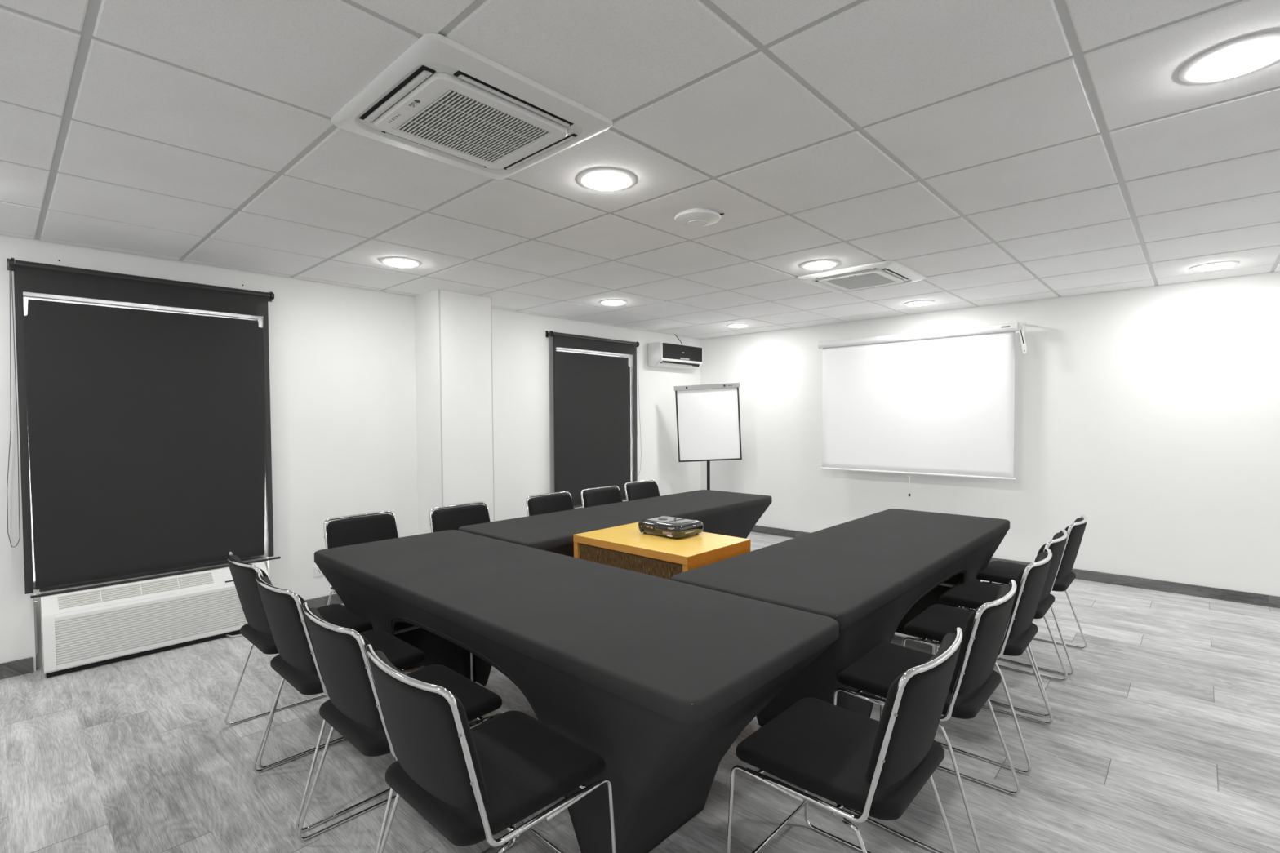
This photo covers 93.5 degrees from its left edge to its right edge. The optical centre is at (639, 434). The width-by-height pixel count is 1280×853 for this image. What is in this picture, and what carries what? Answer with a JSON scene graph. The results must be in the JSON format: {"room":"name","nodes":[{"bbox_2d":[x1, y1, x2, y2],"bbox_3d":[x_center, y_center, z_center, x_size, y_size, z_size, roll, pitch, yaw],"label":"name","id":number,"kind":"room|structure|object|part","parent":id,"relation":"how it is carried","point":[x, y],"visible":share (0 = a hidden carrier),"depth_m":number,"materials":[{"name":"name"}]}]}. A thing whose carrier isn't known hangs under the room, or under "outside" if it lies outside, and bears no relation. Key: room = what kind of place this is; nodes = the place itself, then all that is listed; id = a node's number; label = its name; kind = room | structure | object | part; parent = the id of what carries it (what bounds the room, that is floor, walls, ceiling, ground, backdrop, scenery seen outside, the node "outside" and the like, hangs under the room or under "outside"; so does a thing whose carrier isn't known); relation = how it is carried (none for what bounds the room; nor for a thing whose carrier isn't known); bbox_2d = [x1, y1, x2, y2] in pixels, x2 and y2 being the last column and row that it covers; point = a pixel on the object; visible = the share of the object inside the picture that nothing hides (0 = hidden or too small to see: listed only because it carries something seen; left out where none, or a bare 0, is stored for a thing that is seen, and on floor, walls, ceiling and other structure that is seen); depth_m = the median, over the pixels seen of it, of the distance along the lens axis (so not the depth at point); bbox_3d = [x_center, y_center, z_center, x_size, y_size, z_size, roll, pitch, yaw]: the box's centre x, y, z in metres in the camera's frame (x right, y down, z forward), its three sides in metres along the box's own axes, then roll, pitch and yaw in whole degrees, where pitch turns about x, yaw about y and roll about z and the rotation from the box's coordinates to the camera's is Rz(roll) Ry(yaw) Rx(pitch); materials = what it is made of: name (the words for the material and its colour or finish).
{"room":"conference room","nodes":[
{"label":"conference room","id":0,"kind":"room"},
{"bbox_2d":[0,234,700,671],"bbox_3d":[-1.935,0.053,4.866,0.220,2.368,7.880,1,2,43],"label":"wall","id":1,"kind":"structure","parent":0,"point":[343,394],"depth_m":4.44,"materials":[{"name":"paint"}]},
{"bbox_2d":[6,257,280,598],"bbox_3d":[-2.891,-0.041,3.609,0.088,1.802,1.271,1,2,43],"label":"roller blind","id":2,"kind":"object","parent":1,"relation":"attached to","point":[144,419],"visible":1,"depth_m":3.51,"materials":[{"name":"grey fabric"}]},
{"bbox_3d":[-3.293,-0.136,3.147,0.003,1.462,0.051,1,2,43],"label":"bead chain","id":3,"kind":"part","parent":2,"relation":"part of","materials":[{"name":"grey"}]},
{"bbox_2d":[0,593,342,679],"bbox_3d":[-1.843,1.197,4.819,0.012,0.082,7.680,1,2,43],"label":"baseboard","id":4,"kind":"structure","parent":1,"relation":"attached to","point":[24,666],"depth_m":3.24,"materials":[{"name":"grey wood"}]},
{"bbox_2d":[314,566,324,577],"bbox_3d":[-2.285,0.984,4.340,0.011,0.074,0.116,1,2,43],"label":"power outlet","id":5,"kind":"object","parent":1,"relation":"attached to","point":[317,572],"visible":0.34,"depth_m":4.31,"materials":[{"name":"white plastic"}]},
{"bbox_2d":[546,330,641,507],"bbox_3d":[-0.435,-0.145,6.246,0.088,1.731,1.274,1,2,43],"label":"roller blind","id":6,"kind":"object","parent":1,"relation":"attached to","point":[595,378],"visible":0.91,"depth_m":6.16,"materials":[{"name":"grey fabric"}]},
{"bbox_3d":[-0.026,-0.247,6.655,0.003,1.418,0.114,1,2,43],"label":"bead chain","id":7,"kind":"part","parent":6,"relation":"part of","materials":[{"name":"grey"}]},
{"bbox_2d":[648,334,702,369],"bbox_3d":[0.426,-0.987,7.066,0.209,0.401,0.770,1,2,43],"label":"air conditioner","id":8,"kind":"object","parent":1,"relation":"attached to","point":[660,354],"visible":0.99,"depth_m":6.91,"materials":[{"name":"white plastic"}]},
{"bbox_3d":[0.500,-0.948,7.000,0.007,0.170,0.726,1,2,43],"label":"panel","id":9,"kind":"part","parent":8,"relation":"part of","materials":[{"name":"black plastic"}]},
{"bbox_2d":[414,289,493,534],"bbox_3d":[-1.501,0.062,4.889,0.386,2.342,0.465,1,2,43],"label":"wall column","id":10,"kind":"structure","parent":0,"point":[465,318],"depth_m":4.73,"materials":[{"name":"paint"}]},
{"bbox_2d":[438,289,494,521],"bbox_3d":[-1.359,0.024,4.755,0.003,2.259,0.466,1,2,43],"label":"trim","id":11,"kind":"structure","parent":10,"relation":"attached to","point":[439,313],"depth_m":4.59,"materials":[{"name":"grey paint"}]},
{"bbox_2d":[0,0,1279,338],"bbox_3d":[0.780,-1.087,2.298,7.620,0.081,7.880,1,2,43],"label":"ceiling","id":12,"kind":"structure","parent":0,"point":[874,60],"depth_m":2.21,"materials":[{"name":"tile"}]},
{"bbox_2d":[379,257,421,267],"bbox_3d":[-1.490,-1.066,3.750,0.242,0.023,0.242,1,2,43],"label":"recessed light","id":13,"kind":"object","parent":12,"relation":"in","point":[402,262],"visible":1,"depth_m":3.71,"materials":[{"name":"white plastic"}]},
{"bbox_2d":[330,32,612,179],"bbox_3d":[-0.548,-1.014,1.977,0.676,0.039,0.660,1,2,43],"label":"air conditioner","id":14,"kind":"object","parent":12,"relation":"attached to","point":[442,100],"visible":1,"depth_m":1.88,"materials":[{"name":"white plastic"}]},
{"bbox_3d":[-0.548,-1.006,1.977,0.432,0.020,0.480,1,2,43],"label":"intake panel","id":15,"kind":"part","parent":14,"relation":"part of","materials":[{"name":"white plastic"}]},
{"bbox_2d":[577,167,635,191],"bbox_3d":[-0.137,-1.039,2.473,0.242,0.023,0.242,1,2,43],"label":"recessed light","id":16,"kind":"object","parent":12,"relation":"in","point":[602,179],"visible":1,"depth_m":2.44,"materials":[{"name":"white plastic"}]},
{"bbox_2d":[599,299,627,305],"bbox_3d":[-0.226,-1.112,5.093,0.242,0.023,0.242,1,2,43],"label":"recessed light","id":17,"kind":"object","parent":12,"relation":"in","point":[607,302],"visible":1,"depth_m":5.04,"materials":[{"name":"white plastic"}]},
{"bbox_2d":[0,0,1279,331],"bbox_3d":[0.821,-1.064,2.261,7.338,0.024,7.688,1,2,43],"label":"ceiling grid","id":18,"kind":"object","parent":12,"relation":"attached to","point":[93,6],"depth_m":2.05,"materials":[{"name":"grey paint"}]},
{"bbox_2d":[674,208,724,226],"bbox_3d":[0.278,-1.041,2.904,0.224,0.046,0.224,1,2,43],"label":"smoke detector","id":19,"kind":"object","parent":12,"relation":"attached to","point":[695,217],"visible":1,"depth_m":2.85,"materials":[{"name":"white plastic"}]},
{"bbox_2d":[726,323,748,327],"bbox_3d":[1.043,-1.157,6.425,0.242,0.023,0.242,1,2,43],"label":"recessed light","id":20,"kind":"object","parent":12,"relation":"in","point":[734,325],"visible":1,"depth_m":6.37,"materials":[{"name":"white plastic"}]},
{"bbox_2d":[800,259,839,270],"bbox_3d":[1.159,-1.087,3.880,0.242,0.023,0.242,1,2,43],"label":"recessed light","id":21,"kind":"object","parent":12,"relation":"in","point":[817,264],"visible":1,"depth_m":3.83,"materials":[{"name":"white plastic"}]},
{"bbox_2d":[796,260,926,292],"bbox_3d":[1.558,-1.091,4.239,0.676,0.039,0.660,1,2,43],"label":"air conditioner","id":22,"kind":"object","parent":12,"relation":"attached to","point":[885,273],"visible":1,"depth_m":4.14,"materials":[{"name":"white plastic"}]},
{"bbox_3d":[1.558,-1.083,4.239,0.432,0.020,0.480,1,2,43],"label":"intake panel","id":23,"kind":"part","parent":22,"relation":"part of","materials":[{"name":"white plastic"}]},
{"bbox_2d":[903,300,934,306],"bbox_3d":[2.423,-1.133,5.223,0.242,0.023,0.242,1,2,43],"label":"recessed light","id":24,"kind":"object","parent":12,"relation":"in","point":[917,303],"visible":1,"depth_m":5.17,"materials":[{"name":"white plastic"}]},
{"bbox_2d":[1188,261,1239,271],"bbox_3d":[3.791,-1.107,3.977,0.242,0.023,0.242,1,2,43],"label":"recessed light","id":25,"kind":"object","parent":12,"relation":"in","point":[1222,264],"visible":1,"depth_m":3.94,"materials":[{"name":"white plastic"}]},
{"bbox_2d":[1177,30,1279,84],"bbox_3d":[1.645,-1.028,1.659,0.242,0.023,0.242,1,2,43],"label":"recessed light","id":26,"kind":"object","parent":12,"relation":"in","point":[1246,55],"visible":1,"depth_m":1.64,"materials":[{"name":"white plastic"}]},
{"bbox_2d":[0,531,1279,852],"bbox_3d":[0.759,1.338,2.400,7.720,0.100,7.880,1,2,43],"label":"floor","id":27,"kind":"structure","parent":0,"point":[1163,735],"depth_m":2.36,"materials":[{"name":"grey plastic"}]},
{"bbox_2d":[40,558,269,678],"bbox_3d":[-2.836,1.057,3.603,0.250,0.442,1.056,1,2,43],"label":"air conditioner","id":28,"kind":"object","parent":27,"relation":"on","point":[91,628],"visible":0.76,"depth_m":3.45,"materials":[{"name":"white plastic"}]},
{"bbox_2d":[57,572,213,608],"bbox_3d":[-2.902,0.903,3.500,0.065,0.056,0.692,1,2,43],"label":"outlet","id":29,"kind":"object","parent":28,"relation":"attached to","point":[117,594],"depth_m":3.48,"materials":[{"name":"grey plastic"}]},
{"bbox_3d":[-2.782,1.098,3.554,0.036,0.300,0.962,1,2,43],"label":"louvre panel","id":30,"kind":"part","parent":28,"relation":"part of","materials":[{"name":"white plastic"}]},
{"bbox_3d":[-2.584,0.889,3.848,0.072,0.063,0.145,1,2,43],"label":"control door","id":31,"kind":"part","parent":28,"relation":"part of","materials":[{"name":"white plastic"}]},
{"bbox_2d":[224,551,373,768],"bbox_3d":[-1.493,0.899,2.656,0.500,0.792,0.511,1,2,43],"label":"chair","id":32,"kind":"object","parent":27,"relation":"on","point":[257,631],"visible":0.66,"depth_m":2.48,"materials":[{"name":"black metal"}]},
{"bbox_3d":[-1.516,0.698,2.627,0.445,0.388,0.447,1,2,43],"label":"frame","id":33,"kind":"part","parent":32,"relation":"part of","materials":[{"name":"silver metal"}]},
{"bbox_3d":[-1.622,0.672,2.513,0.411,0.293,0.130,1,2,43],"label":"backrest","id":34,"kind":"part","parent":32,"relation":"part of","materials":[{"name":"black fabric"}]},
{"bbox_3d":[-1.655,1.085,2.823,0.040,0.412,0.495,1,2,43],"label":"leg","id":35,"kind":"part","parent":32,"relation":"part of","materials":[{"name":"silver metal"}]},
{"bbox_3d":[-1.318,1.092,2.510,0.040,0.412,0.495,1,2,43],"label":"leg","id":36,"kind":"part","parent":32,"relation":"part of","materials":[{"name":"silver metal"}]},
{"bbox_3d":[-1.474,0.858,2.675,0.424,0.050,0.441,1,2,43],"label":"seat","id":37,"kind":"part","parent":32,"relation":"part of","materials":[{"name":"black fabric"}]},
{"bbox_2d":[252,572,426,831],"bbox_3d":[-1.141,0.907,2.298,0.500,0.792,0.511,1,2,43],"label":"chair","id":38,"kind":"object","parent":27,"relation":"on","point":[296,662],"visible":0.69,"depth_m":2.09,"materials":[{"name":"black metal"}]},
{"bbox_3d":[-1.270,0.680,2.155,0.411,0.293,0.130,1,2,43],"label":"backrest","id":39,"kind":"part","parent":38,"relation":"part of","materials":[{"name":"black fabric"}]},
{"bbox_3d":[-1.303,1.093,2.466,0.040,0.412,0.495,1,2,43],"label":"leg","id":40,"kind":"part","parent":38,"relation":"part of","materials":[{"name":"silver metal"}]},
{"bbox_3d":[-1.164,0.706,2.269,0.445,0.388,0.447,1,2,43],"label":"frame","id":41,"kind":"part","parent":38,"relation":"part of","materials":[{"name":"silver metal"}]},
{"bbox_3d":[-1.123,0.865,2.317,0.424,0.050,0.441,1,2,43],"label":"seat","id":42,"kind":"part","parent":38,"relation":"part of","materials":[{"name":"black fabric"}]},
{"bbox_3d":[-0.967,1.100,2.153,0.040,0.412,0.495,1,2,43],"label":"leg","id":43,"kind":"part","parent":38,"relation":"part of","materials":[{"name":"silver metal"}]},
{"bbox_2d":[324,511,399,605],"bbox_3d":[-1.502,0.877,3.464,0.511,0.792,0.500,1,2,40],"label":"chair","id":44,"kind":"object","parent":27,"relation":"on","point":[347,531],"visible":0.23,"depth_m":3.57,"materials":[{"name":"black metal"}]},
{"bbox_3d":[-1.643,1.072,3.289,0.495,0.412,0.040,1,2,40],"label":"leg","id":45,"kind":"part","parent":44,"relation":"part of","materials":[{"name":"silver metal"}]},
{"bbox_3d":[-1.646,0.643,3.578,0.130,0.293,0.411,1,2,40],"label":"backrest","id":46,"kind":"part","parent":44,"relation":"part of","materials":[{"name":"black fabric"}]},
{"bbox_2d":[297,602,514,852],"bbox_3d":[-0.756,0.915,1.923,0.500,0.792,0.511,1,2,43],"label":"chair","id":47,"kind":"object","parent":27,"relation":"on","point":[353,709],"visible":0.75,"depth_m":1.73,"materials":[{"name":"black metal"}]},
{"bbox_3d":[-0.885,0.688,1.779,0.411,0.293,0.130,1,2,43],"label":"backrest","id":48,"kind":"part","parent":47,"relation":"part of","materials":[{"name":"black fabric"}]},
{"bbox_3d":[-0.918,1.101,2.090,0.040,0.412,0.495,1,2,43],"label":"leg","id":49,"kind":"part","parent":47,"relation":"part of","materials":[{"name":"silver metal"}]},
{"bbox_3d":[-0.779,0.714,1.893,0.445,0.388,0.447,1,2,43],"label":"frame","id":50,"kind":"part","parent":47,"relation":"part of","materials":[{"name":"silver metal"}]},
{"bbox_3d":[-0.738,0.873,1.942,0.424,0.050,0.441,1,2,43],"label":"seat","id":51,"kind":"part","parent":47,"relation":"part of","materials":[{"name":"black fabric"}]},
{"bbox_3d":[-0.582,1.108,1.777,0.040,0.412,0.495,1,2,43],"label":"leg","id":52,"kind":"part","parent":47,"relation":"part of","materials":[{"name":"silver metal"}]},
{"bbox_2d":[394,625,475,682],"bbox_3d":[-0.477,0.937,2.417,2.332,0.715,0.754,1,2,43],"label":"folding table","id":53,"kind":"object","parent":27,"relation":"on","point":[411,628],"visible":0.12,"depth_m":3.06,"materials":[{"name":"grey plastic"}]},
{"bbox_3d":[-0.874,0.937,3.109,0.025,0.664,0.138,-1,2,-18],"label":"leg","id":54,"kind":"part","parent":53,"relation":"part of","materials":[{"name":"silver metal"}]},
{"bbox_2d":[314,529,839,852],"bbox_3d":[-0.477,0.929,2.417,2.344,0.710,0.766,1,2,43],"label":"table cover","id":55,"kind":"object","parent":53,"relation":"on","point":[659,677],"visible":0.93,"depth_m":1.83,"materials":[{"name":"black fabric"}]},
{"bbox_2d":[429,502,490,533],"bbox_3d":[-1.036,0.863,3.840,0.511,0.792,0.500,1,2,43],"label":"chair","id":56,"kind":"object","parent":27,"relation":"on","point":[454,517],"visible":0.25,"depth_m":3.95,"materials":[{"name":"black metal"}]},
{"bbox_2d":[365,644,616,852],"bbox_3d":[-0.399,0.923,1.570,0.500,0.792,0.511,1,2,43],"label":"chair","id":57,"kind":"object","parent":27,"relation":"on","point":[472,785],"visible":1,"depth_m":1.42,"materials":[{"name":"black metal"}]},
{"bbox_3d":[-0.528,0.696,1.426,0.411,0.293,0.130,1,2,43],"label":"backrest","id":58,"kind":"part","parent":57,"relation":"part of","materials":[{"name":"black fabric"}]},
{"bbox_3d":[-0.561,1.109,1.737,0.040,0.412,0.495,1,2,43],"label":"leg","id":59,"kind":"part","parent":57,"relation":"part of","materials":[{"name":"silver metal"}]},
{"bbox_3d":[-0.381,0.881,1.589,0.424,0.050,0.441,1,2,43],"label":"seat","id":60,"kind":"part","parent":57,"relation":"part of","materials":[{"name":"black fabric"}]},
{"bbox_3d":[-0.224,1.115,1.424,0.040,0.412,0.495,1,2,43],"label":"leg","id":61,"kind":"part","parent":57,"relation":"part of","materials":[{"name":"silver metal"}]},
{"bbox_2d":[525,491,573,516],"bbox_3d":[-0.526,0.845,4.380,0.511,0.792,0.500,1,2,43],"label":"chair","id":62,"kind":"object","parent":27,"relation":"on","point":[548,504],"visible":0.26,"depth_m":4.50,"materials":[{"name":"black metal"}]},
{"bbox_2d":[581,485,622,507],"bbox_3d":[-0.163,0.832,4.755,0.511,0.792,0.500,1,2,43],"label":"chair","id":63,"kind":"object","parent":27,"relation":"on","point":[602,496],"visible":0.18,"depth_m":4.88,"materials":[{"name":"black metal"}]},
{"bbox_2d":[624,479,659,501],"bbox_3d":[0.167,0.816,5.235,0.511,0.792,0.500,1,2,41],"label":"chair","id":64,"kind":"object","parent":27,"relation":"on","point":[648,489],"visible":0.26,"depth_m":5.35,"materials":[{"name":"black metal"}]},
{"bbox_2d":[573,522,751,580],"bbox_3d":[0.104,0.898,3.078,0.759,0.750,0.504,1,2,43],"label":"stand","id":65,"kind":"object","parent":27,"relation":"on","point":[625,547],"visible":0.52,"depth_m":2.91,"materials":[{"name":"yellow wood"}]},
{"bbox_3d":[-0.163,0.913,3.326,0.030,0.712,0.500,1,2,43],"label":"panel","id":66,"kind":"part","parent":65,"relation":"part of","materials":[{"name":"orange wood"}]},
{"bbox_3d":[-0.052,0.909,2.910,0.698,0.681,0.014,1,2,43],"label":"panel","id":67,"kind":"part","parent":65,"relation":"part of","materials":[{"name":"brown wood"}]},
{"bbox_2d":[638,515,703,538],"bbox_3d":[0.162,0.484,3.149,0.292,0.074,0.231,1,2,43],"label":"projector","id":68,"kind":"object","parent":65,"relation":"on","point":[665,526],"visible":1,"depth_m":3.07,"materials":[{"name":"black plastic"}]},
{"bbox_3d":[0.035,0.478,3.115,0.108,0.032,0.003,1,2,43],"label":"port panel","id":69,"kind":"part","parent":68,"relation":"part of","materials":[{"name":"black plastic"}]},
{"bbox_3d":[0.371,0.923,2.830,0.030,0.712,0.500,1,2,43],"label":"panel","id":70,"kind":"part","parent":65,"relation":"part of","materials":[{"name":"orange wood"}]},
{"bbox_2d":[673,382,742,489],"bbox_3d":[0.786,0.289,6.961,0.763,1.742,0.638,0,2,6],"label":"easel","id":71,"kind":"object","parent":27,"relation":"on","point":[708,418],"visible":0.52,"depth_m":6.82,"materials":[{"name":"white"}]},
{"bbox_3d":[0.775,-0.122,6.821,0.750,0.881,0.020,0,2,6],"label":"board frame","id":72,"kind":"part","parent":71,"relation":"part of","materials":[{"name":"grey"}]},
{"bbox_2d":[726,626,962,852],"bbox_3d":[0.574,0.914,1.645,0.511,0.792,0.500,1,2,43],"label":"chair","id":73,"kind":"object","parent":27,"relation":"on","point":[868,766],"visible":1,"depth_m":1.51,"materials":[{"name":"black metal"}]},
{"bbox_3d":[0.413,1.109,1.488,0.495,0.412,0.040,1,2,43],"label":"leg","id":74,"kind":"part","parent":73,"relation":"part of","materials":[{"name":"silver metal"}]},
{"bbox_3d":[0.554,0.873,1.663,0.441,0.050,0.424,1,2,43],"label":"seat","id":75,"kind":"part","parent":73,"relation":"part of","materials":[{"name":"black fabric"}]},
{"bbox_3d":[0.726,1.098,1.824,0.495,0.412,0.040,1,2,43],"label":"leg","id":76,"kind":"part","parent":73,"relation":"part of","materials":[{"name":"silver metal"}]},
{"bbox_3d":[0.709,0.685,1.512,0.130,0.293,0.411,1,2,43],"label":"backrest","id":77,"kind":"part","parent":73,"relation":"part of","materials":[{"name":"black fabric"}]},
{"bbox_2d":[836,582,955,616],"bbox_3d":[1.188,0.909,3.052,0.712,0.715,2.380,1,2,43],"label":"folding table","id":78,"kind":"object","parent":27,"relation":"on","point":[942,584],"visible":0.06,"depth_m":3.54,"materials":[{"name":"grey plastic"}]},
{"bbox_2d":[671,508,1009,726],"bbox_3d":[1.188,0.900,3.052,0.724,0.710,2.392,1,2,43],"label":"table cover","id":79,"kind":"object","parent":78,"relation":"on","point":[877,572],"visible":0.73,"depth_m":2.53,"materials":[{"name":"black fabric"}]},
{"bbox_2d":[831,579,1020,852],"bbox_3d":[1.005,0.898,2.108,0.511,0.792,0.500,1,2,43],"label":"chair","id":80,"kind":"object","parent":27,"relation":"on","point":[974,681],"visible":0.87,"depth_m":1.93,"materials":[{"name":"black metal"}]},
{"bbox_3d":[0.844,1.094,1.951,0.495,0.412,0.040,1,2,43],"label":"leg","id":81,"kind":"part","parent":80,"relation":"part of","materials":[{"name":"silver metal"}]},
{"bbox_3d":[0.985,0.857,2.126,0.441,0.050,0.424,1,2,43],"label":"seat","id":82,"kind":"part","parent":80,"relation":"part of","materials":[{"name":"black fabric"}]},
{"bbox_3d":[1.027,0.697,2.081,0.447,0.388,0.445,1,2,43],"label":"frame","id":83,"kind":"part","parent":80,"relation":"part of","materials":[{"name":"silver metal"}]},
{"bbox_3d":[1.157,1.082,2.287,0.495,0.412,0.040,1,2,43],"label":"leg","id":84,"kind":"part","parent":80,"relation":"part of","materials":[{"name":"silver metal"}]},
{"bbox_3d":[1.141,0.670,1.975,0.130,0.293,0.411,1,2,43],"label":"backrest","id":85,"kind":"part","parent":80,"relation":"part of","materials":[{"name":"black fabric"}]},
{"bbox_2d":[902,548,1053,773],"bbox_3d":[1.455,0.882,2.592,0.511,0.792,0.500,1,2,42],"label":"chair","id":86,"kind":"object","parent":27,"relation":"on","point":[938,620],"visible":0.74,"depth_m":2.41,"materials":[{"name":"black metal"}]},
{"bbox_3d":[1.296,1.077,2.432,0.495,0.412,0.040,1,2,42],"label":"leg","id":87,"kind":"part","parent":86,"relation":"part of","materials":[{"name":"silver metal"}]},
{"bbox_3d":[1.435,0.841,2.609,0.441,0.050,0.424,1,2,42],"label":"seat","id":88,"kind":"part","parent":86,"relation":"part of","materials":[{"name":"black fabric"}]},
{"bbox_3d":[1.477,0.681,2.564,0.447,0.388,0.445,1,2,42],"label":"frame","id":89,"kind":"part","parent":86,"relation":"part of","materials":[{"name":"silver metal"}]},
{"bbox_3d":[1.606,1.066,2.772,0.495,0.412,0.040,1,2,42],"label":"leg","id":90,"kind":"part","parent":86,"relation":"part of","materials":[{"name":"silver metal"}]},
{"bbox_3d":[1.592,0.653,2.459,0.130,0.293,0.411,1,2,42],"label":"backrest","id":91,"kind":"part","parent":86,"relation":"part of","materials":[{"name":"black fabric"}]},
{"bbox_2d":[935,528,1067,717],"bbox_3d":[1.821,0.868,3.016,0.511,0.792,0.500,1,2,42],"label":"chair","id":92,"kind":"object","parent":27,"relation":"on","point":[972,594],"visible":0.52,"depth_m":2.94,"materials":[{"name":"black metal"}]},
{"bbox_3d":[1.661,1.063,2.857,0.495,0.412,0.040,1,2,42],"label":"leg","id":93,"kind":"part","parent":92,"relation":"part of","materials":[{"name":"silver metal"}]},
{"bbox_3d":[1.800,0.826,3.034,0.441,0.050,0.424,1,2,42],"label":"seat","id":94,"kind":"part","parent":92,"relation":"part of","materials":[{"name":"black fabric"}]},
{"bbox_3d":[1.843,0.666,2.989,0.447,0.388,0.445,1,2,42],"label":"frame","id":95,"kind":"part","parent":92,"relation":"part of","materials":[{"name":"silver metal"}]},
{"bbox_3d":[1.971,1.051,3.196,0.495,0.412,0.040,1,2,42],"label":"leg","id":96,"kind":"part","parent":92,"relation":"part of","materials":[{"name":"silver metal"}]},
{"bbox_3d":[1.957,0.639,2.884,0.130,0.293,0.411,1,2,42],"label":"backrest","id":97,"kind":"part","parent":92,"relation":"part of","materials":[{"name":"black fabric"}]},
{"bbox_2d":[973,515,1087,675],"bbox_3d":[2.233,0.853,3.445,0.511,0.792,0.500,1,2,43],"label":"chair","id":98,"kind":"object","parent":27,"relation":"on","point":[1001,572],"visible":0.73,"depth_m":3.28,"materials":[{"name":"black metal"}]},
{"bbox_3d":[2.072,1.048,3.287,0.495,0.412,0.040,1,2,43],"label":"leg","id":99,"kind":"part","parent":98,"relation":"part of","materials":[{"name":"silver metal"}]},
{"bbox_3d":[2.212,0.812,3.462,0.441,0.050,0.424,1,2,43],"label":"seat","id":100,"kind":"part","parent":98,"relation":"part of","materials":[{"name":"black fabric"}]},
{"bbox_3d":[2.255,0.652,3.417,0.447,0.388,0.445,1,2,43],"label":"frame","id":101,"kind":"part","parent":98,"relation":"part of","materials":[{"name":"silver metal"}]},
{"bbox_3d":[2.385,1.037,3.623,0.495,0.412,0.040,1,2,43],"label":"leg","id":102,"kind":"part","parent":98,"relation":"part of","materials":[{"name":"silver metal"}]},
{"bbox_3d":[2.368,0.624,3.311,0.130,0.293,0.411,1,2,43],"label":"backrest","id":103,"kind":"part","parent":98,"relation":"part of","materials":[{"name":"black fabric"}]},
{"bbox_2d":[699,271,1279,596],"bbox_3d":[3.511,0.010,5.109,7.420,2.368,0.100,1,2,43],"label":"wall","id":104,"kind":"structure","parent":0,"point":[1150,415],"depth_m":4.84,"materials":[{"name":"paint"}]},
{"bbox_2d":[817,320,1026,496],"bbox_3d":[2.600,-0.195,5.751,1.890,1.577,0.192,1,2,43],"label":"projection screen","id":105,"kind":"object","parent":104,"relation":"attached to","point":[941,402],"visible":1,"depth_m":5.63,"materials":[{"name":"white fabric"}]},
{"bbox_2d":[751,524,1279,608],"bbox_3d":[3.448,1.153,5.130,7.308,0.082,0.012,1,2,43],"label":"baseboard","id":106,"kind":"structure","parent":104,"relation":"attached to","point":[1258,599],"depth_m":4.62,"materials":[{"name":"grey wood"}]},
{"bbox_3d":[-0.003,0.884,4.196,0.692,0.715,2.404,1,2,43],"label":"folding table","id":107,"kind":"object","parent":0,"visible":0},
{"bbox_2d":[458,489,771,557],"bbox_3d":[-0.003,0.876,4.196,0.704,0.710,2.416,1,2,43],"label":"table cover","id":108,"kind":"object","parent":107,"relation":"on","point":[735,514],"visible":0.48,"depth_m":4.06,"materials":[{"name":"black fabric"}]}
]}

